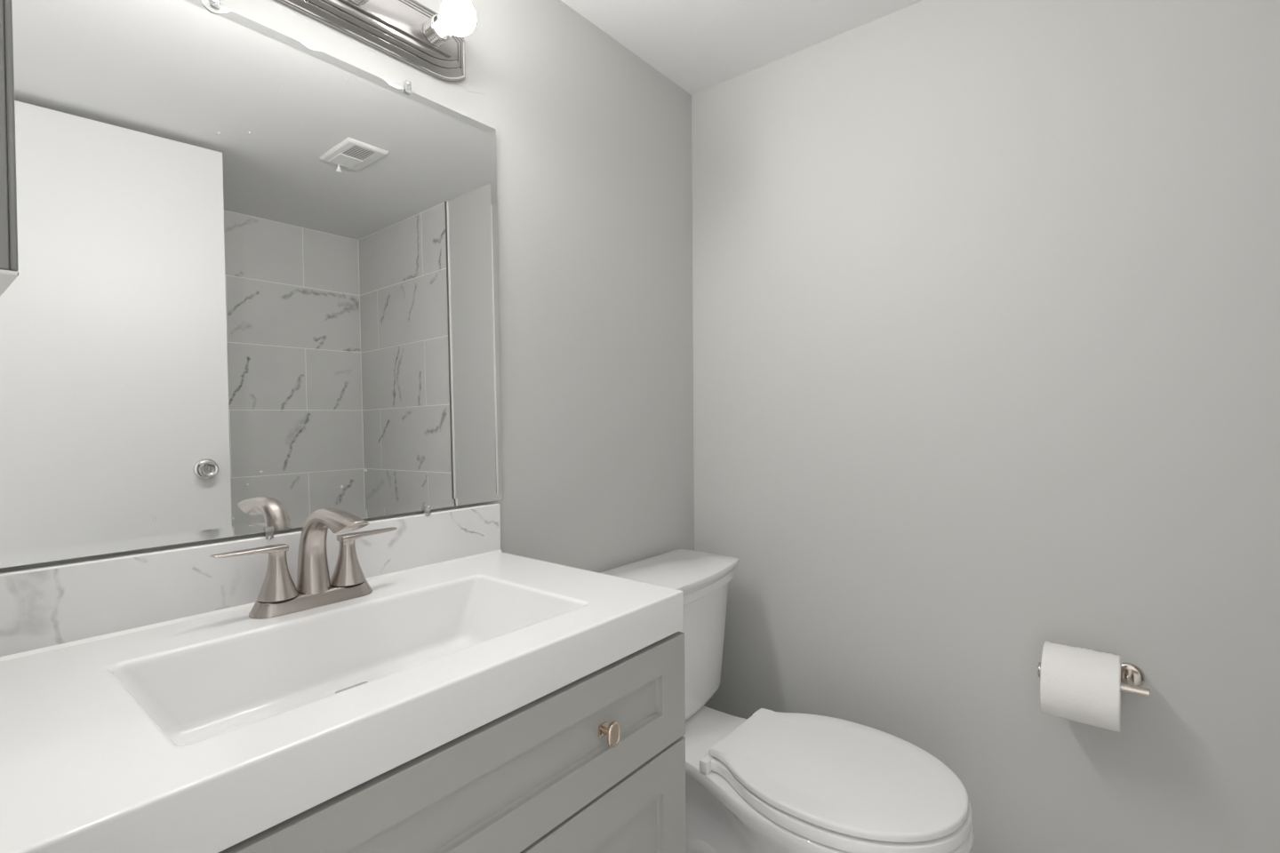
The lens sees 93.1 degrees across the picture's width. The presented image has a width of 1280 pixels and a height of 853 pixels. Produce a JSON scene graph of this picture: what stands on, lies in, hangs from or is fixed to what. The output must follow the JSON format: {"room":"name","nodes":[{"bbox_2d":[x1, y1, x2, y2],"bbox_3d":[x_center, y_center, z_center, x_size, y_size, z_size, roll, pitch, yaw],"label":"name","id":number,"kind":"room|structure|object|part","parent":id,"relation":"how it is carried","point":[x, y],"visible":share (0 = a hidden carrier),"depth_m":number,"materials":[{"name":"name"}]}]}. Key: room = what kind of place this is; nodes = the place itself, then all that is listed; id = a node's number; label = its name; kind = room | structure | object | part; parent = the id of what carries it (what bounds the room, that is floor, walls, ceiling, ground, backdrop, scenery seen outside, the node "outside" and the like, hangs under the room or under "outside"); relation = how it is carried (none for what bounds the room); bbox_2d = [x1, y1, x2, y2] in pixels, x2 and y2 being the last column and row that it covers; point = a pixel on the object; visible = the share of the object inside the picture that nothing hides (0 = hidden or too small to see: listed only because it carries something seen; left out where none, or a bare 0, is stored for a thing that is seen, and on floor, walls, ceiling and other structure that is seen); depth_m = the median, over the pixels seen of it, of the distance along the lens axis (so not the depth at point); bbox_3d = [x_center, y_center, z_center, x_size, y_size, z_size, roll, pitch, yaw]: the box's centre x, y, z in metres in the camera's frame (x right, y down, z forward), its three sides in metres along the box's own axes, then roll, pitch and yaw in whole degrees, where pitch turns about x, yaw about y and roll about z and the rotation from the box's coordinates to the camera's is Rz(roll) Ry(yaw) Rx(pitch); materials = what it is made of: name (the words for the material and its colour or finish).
{"room":"bathroom","nodes":[
{"label":"bathroom","id":0,"kind":"room"},
{"bbox_2d":[0,0,694,573],"bbox_3d":[-0.365,0.047,1.290,0.100,2.092,1.762,0,1,39],"label":"wall","id":1,"kind":"structure","parent":0,"point":[594,175],"depth_m":1.48,"materials":[{"name":"grey paint"}]},
{"bbox_2d":[0,0,18,296],"bbox_3d":[-0.591,-0.431,0.499,0.402,0.662,0.063,0,1,39],"label":"medicine cabinet","id":2,"kind":"object","parent":1,"relation":"attached to","point":[9,264],"visible":1,"depth_m":0.40,"materials":[{"name":"silver metal"}]},
{"bbox_2d":[0,503,502,662],"bbox_3d":[-0.547,0.218,0.969,0.024,0.101,0.792,0,1,39],"label":"backsplash","id":3,"kind":"structure","parent":1,"relation":"attached to","point":[45,608],"depth_m":0.84,"materials":[{"name":"stone"}]},
{"bbox_2d":[264,527,273,540],"bbox_3d":[-0.570,0.166,0.931,0.007,0.022,0.011,0,1,39],"label":"mirror clip","id":4,"kind":"object","parent":3,"relation":"attached to","point":[269,531],"visible":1,"depth_m":0.93,"materials":[{"name":"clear plastic"}]},
{"bbox_2d":[424,505,430,517],"bbox_3d":[-0.400,0.161,1.140,0.007,0.022,0.011,0,1,39],"label":"mirror clip","id":5,"kind":"object","parent":3,"relation":"attached to","point":[427,512],"visible":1,"depth_m":1.14,"materials":[{"name":"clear plastic"}]},
{"bbox_2d":[0,0,502,568],"bbox_3d":[-0.555,-0.229,0.961,0.014,0.780,0.814,0,1,39],"label":"wall mirror","id":6,"kind":"object","parent":1,"relation":"attached to","point":[255,289],"visible":1,"depth_m":0.89,"materials":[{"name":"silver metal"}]},
{"bbox_2d":[209,0,219,9],"bbox_3d":[-0.618,-0.620,0.880,0.007,0.022,0.011,0,1,39],"label":"mirror clip","id":7,"kind":"object","parent":6,"relation":"attached to","point":[215,4],"visible":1,"depth_m":0.88,"materials":[{"name":"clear plastic"}]},
{"bbox_2d":[404,80,411,94],"bbox_3d":[-0.427,-0.625,1.116,0.007,0.022,0.011,0,1,39],"label":"mirror clip","id":8,"kind":"object","parent":6,"relation":"attached to","point":[407,84],"visible":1,"depth_m":1.11,"materials":[{"name":"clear plastic"}]},
{"bbox_2d":[275,0,475,81],"bbox_3d":[-0.495,-0.730,0.935,0.139,0.122,0.618,0,1,39],"label":"vanity light","id":9,"kind":"object","parent":1,"relation":"attached to","point":[432,43],"visible":1,"depth_m":1.08,"materials":[{"name":"silver metal"}]},
{"bbox_2d":[350,0,368,5],"bbox_3d":[-0.437,-0.732,0.983,0.110,0.062,0.062,0,1,39],"label":"socket","id":10,"kind":"object","parent":9,"relation":"attached to","point":[352,2],"depth_m":1.02,"materials":[{"name":"silver metal"}]},
{"bbox_2d":[423,0,475,46],"bbox_3d":[-0.344,-0.734,1.098,0.110,0.062,0.062,0,1,39],"label":"bulb","id":11,"kind":"object","parent":9,"relation":"attached to","point":[457,18],"depth_m":1.08,"materials":[{"name":"glass"}]},
{"bbox_2d":[560,0,923,95],"bbox_3d":[0.478,-1.044,0.585,2.290,0.100,1.762,0,1,39],"label":"ceiling","id":12,"kind":"structure","parent":0,"point":[699,45],"depth_m":1.53,"materials":[{"name":"white paint"}]},
{"bbox_2d":[691,0,1279,852],"bbox_3d":[1.047,0.038,1.216,2.190,2.092,0.100,0,1,39],"label":"wall","id":13,"kind":"structure","parent":0,"point":[986,293],"depth_m":1.33,"materials":[{"name":"grey paint"}]},
{"bbox_2d":[1037,662,1150,697],"bbox_3d":[0.906,0.499,1.214,0.175,0.048,0.095,0,1,39],"label":"toilet paper holder","id":14,"kind":"object","parent":13,"relation":"attached to","point":[1132,677],"visible":0.59,"depth_m":1.20,"materials":[{"name":"silver metal"}]},
{"bbox_2d":[1040,641,1120,732],"bbox_3d":[0.873,0.512,1.199,0.123,0.140,0.135,0,1,39],"label":"toilet paper roll","id":15,"kind":"object","parent":14,"relation":"hanging from","point":[1078,684],"visible":1,"depth_m":1.16,"materials":[{"name":"white paper"}]},
{"bbox_3d":[0.955,0.499,1.182,0.016,0.016,0.068,0,1,39],"label":"post","id":16,"kind":"part","parent":14,"relation":"part of","materials":[{"name":"silver metal"}]},
{"bbox_3d":[0.147,1.156,0.191,2.290,0.100,2.862,0,1,39],"label":"floor","id":17,"kind":"structure","parent":0,"visible":0},
{"bbox_2d":[218,632,686,852],"bbox_3d":[-0.356,0.716,0.825,0.500,0.767,0.792,0,1,39],"label":"vanity cabinet","id":18,"kind":"object","parent":17,"relation":"on","point":[596,764],"visible":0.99,"depth_m":0.75,"materials":[{"name":"grey paint"}]},
{"bbox_2d":[0,552,683,852],"bbox_3d":[-0.367,0.332,0.824,0.488,0.125,0.792,0,1,39],"label":"countertop","id":19,"kind":"structure","parent":18,"relation":"on","point":[209,734],"depth_m":0.68,"materials":[{"name":"white stone"}]},
{"bbox_2d":[209,507,397,619],"bbox_3d":[-0.448,0.194,0.883,0.179,0.150,0.265,0,1,39],"label":"faucet","id":20,"kind":"object","parent":19,"relation":"on","point":[278,596],"visible":1,"depth_m":0.90,"materials":[{"name":"silver metal"}]},
{"bbox_3d":[-0.550,0.178,0.856,0.024,0.009,0.094,0,1,39],"label":"lever","id":21,"kind":"part","parent":20,"relation":"part of","materials":[{"name":"silver metal"}]},
{"bbox_3d":[-0.528,0.214,0.884,0.053,0.068,0.053,0,1,39],"label":"handle","id":22,"kind":"part","parent":20,"relation":"part of","materials":[{"name":"silver metal"}]},
{"bbox_3d":[-0.496,0.259,0.924,0.053,0.020,0.175,0,1,39],"label":"plate","id":23,"kind":"part","parent":20,"relation":"part of","materials":[{"name":"silver metal"}]},
{"bbox_3d":[-0.447,0.185,0.882,0.176,0.132,0.047,0,1,39],"label":"spout","id":24,"kind":"part","parent":20,"relation":"part of","materials":[{"name":"silver metal"}]},
{"bbox_3d":[-0.465,0.213,0.963,0.053,0.068,0.053,0,1,39],"label":"handle","id":25,"kind":"part","parent":20,"relation":"part of","materials":[{"name":"silver metal"}]},
{"bbox_3d":[-0.443,0.175,0.989,0.024,0.009,0.094,0,1,39],"label":"lever","id":26,"kind":"part","parent":20,"relation":"part of","materials":[{"name":"silver metal"}]},
{"bbox_3d":[-0.056,0.745,0.838,0.019,0.476,0.394,0,1,39],"label":"door","id":27,"kind":"part","parent":18,"relation":"part of","materials":[{"name":"grey paint"}]},
{"bbox_3d":[-0.043,0.420,0.832,0.024,0.034,0.024,0,1,39],"label":"knob","id":28,"kind":"part","parent":18,"relation":"part of","materials":[{"name":"beige metal"}]},
{"bbox_2d":[600,549,974,852],"bbox_3d":[0.275,0.726,1.333,0.812,0.724,0.516,0,1,39],"label":"toilet","id":29,"kind":"object","parent":17,"relation":"on","point":[769,781],"visible":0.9,"depth_m":1.24,"materials":[{"name":"white ceramic"}]},
{"bbox_3d":[0.049,0.378,1.509,0.237,0.029,0.516,0,1,39],"label":"tank lid","id":30,"kind":"part","parent":29,"relation":"part of","materials":[{"name":"white ceramic"}]},
{"bbox_3d":[0.048,0.559,1.514,0.219,0.334,0.486,0,1,39],"label":"tank","id":31,"kind":"part","parent":29,"relation":"part of","materials":[{"name":"white ceramic"}]},
{"bbox_3d":[0.293,0.907,1.323,0.770,0.360,0.393,0,1,39],"label":"bowl","id":32,"kind":"part","parent":29,"relation":"part of","materials":[{"name":"white ceramic"}]},
{"bbox_3d":[0.402,0.689,1.230,0.470,0.016,0.379,0,1,39],"label":"seat lid","id":33,"kind":"part","parent":29,"relation":"part of","materials":[{"name":"white plastic"}]},
{"bbox_3d":[0.406,0.713,1.227,0.469,0.020,0.388,0,1,39],"label":"seat","id":34,"kind":"part","parent":29,"relation":"part of","materials":[{"name":"white plastic"}]}
]}

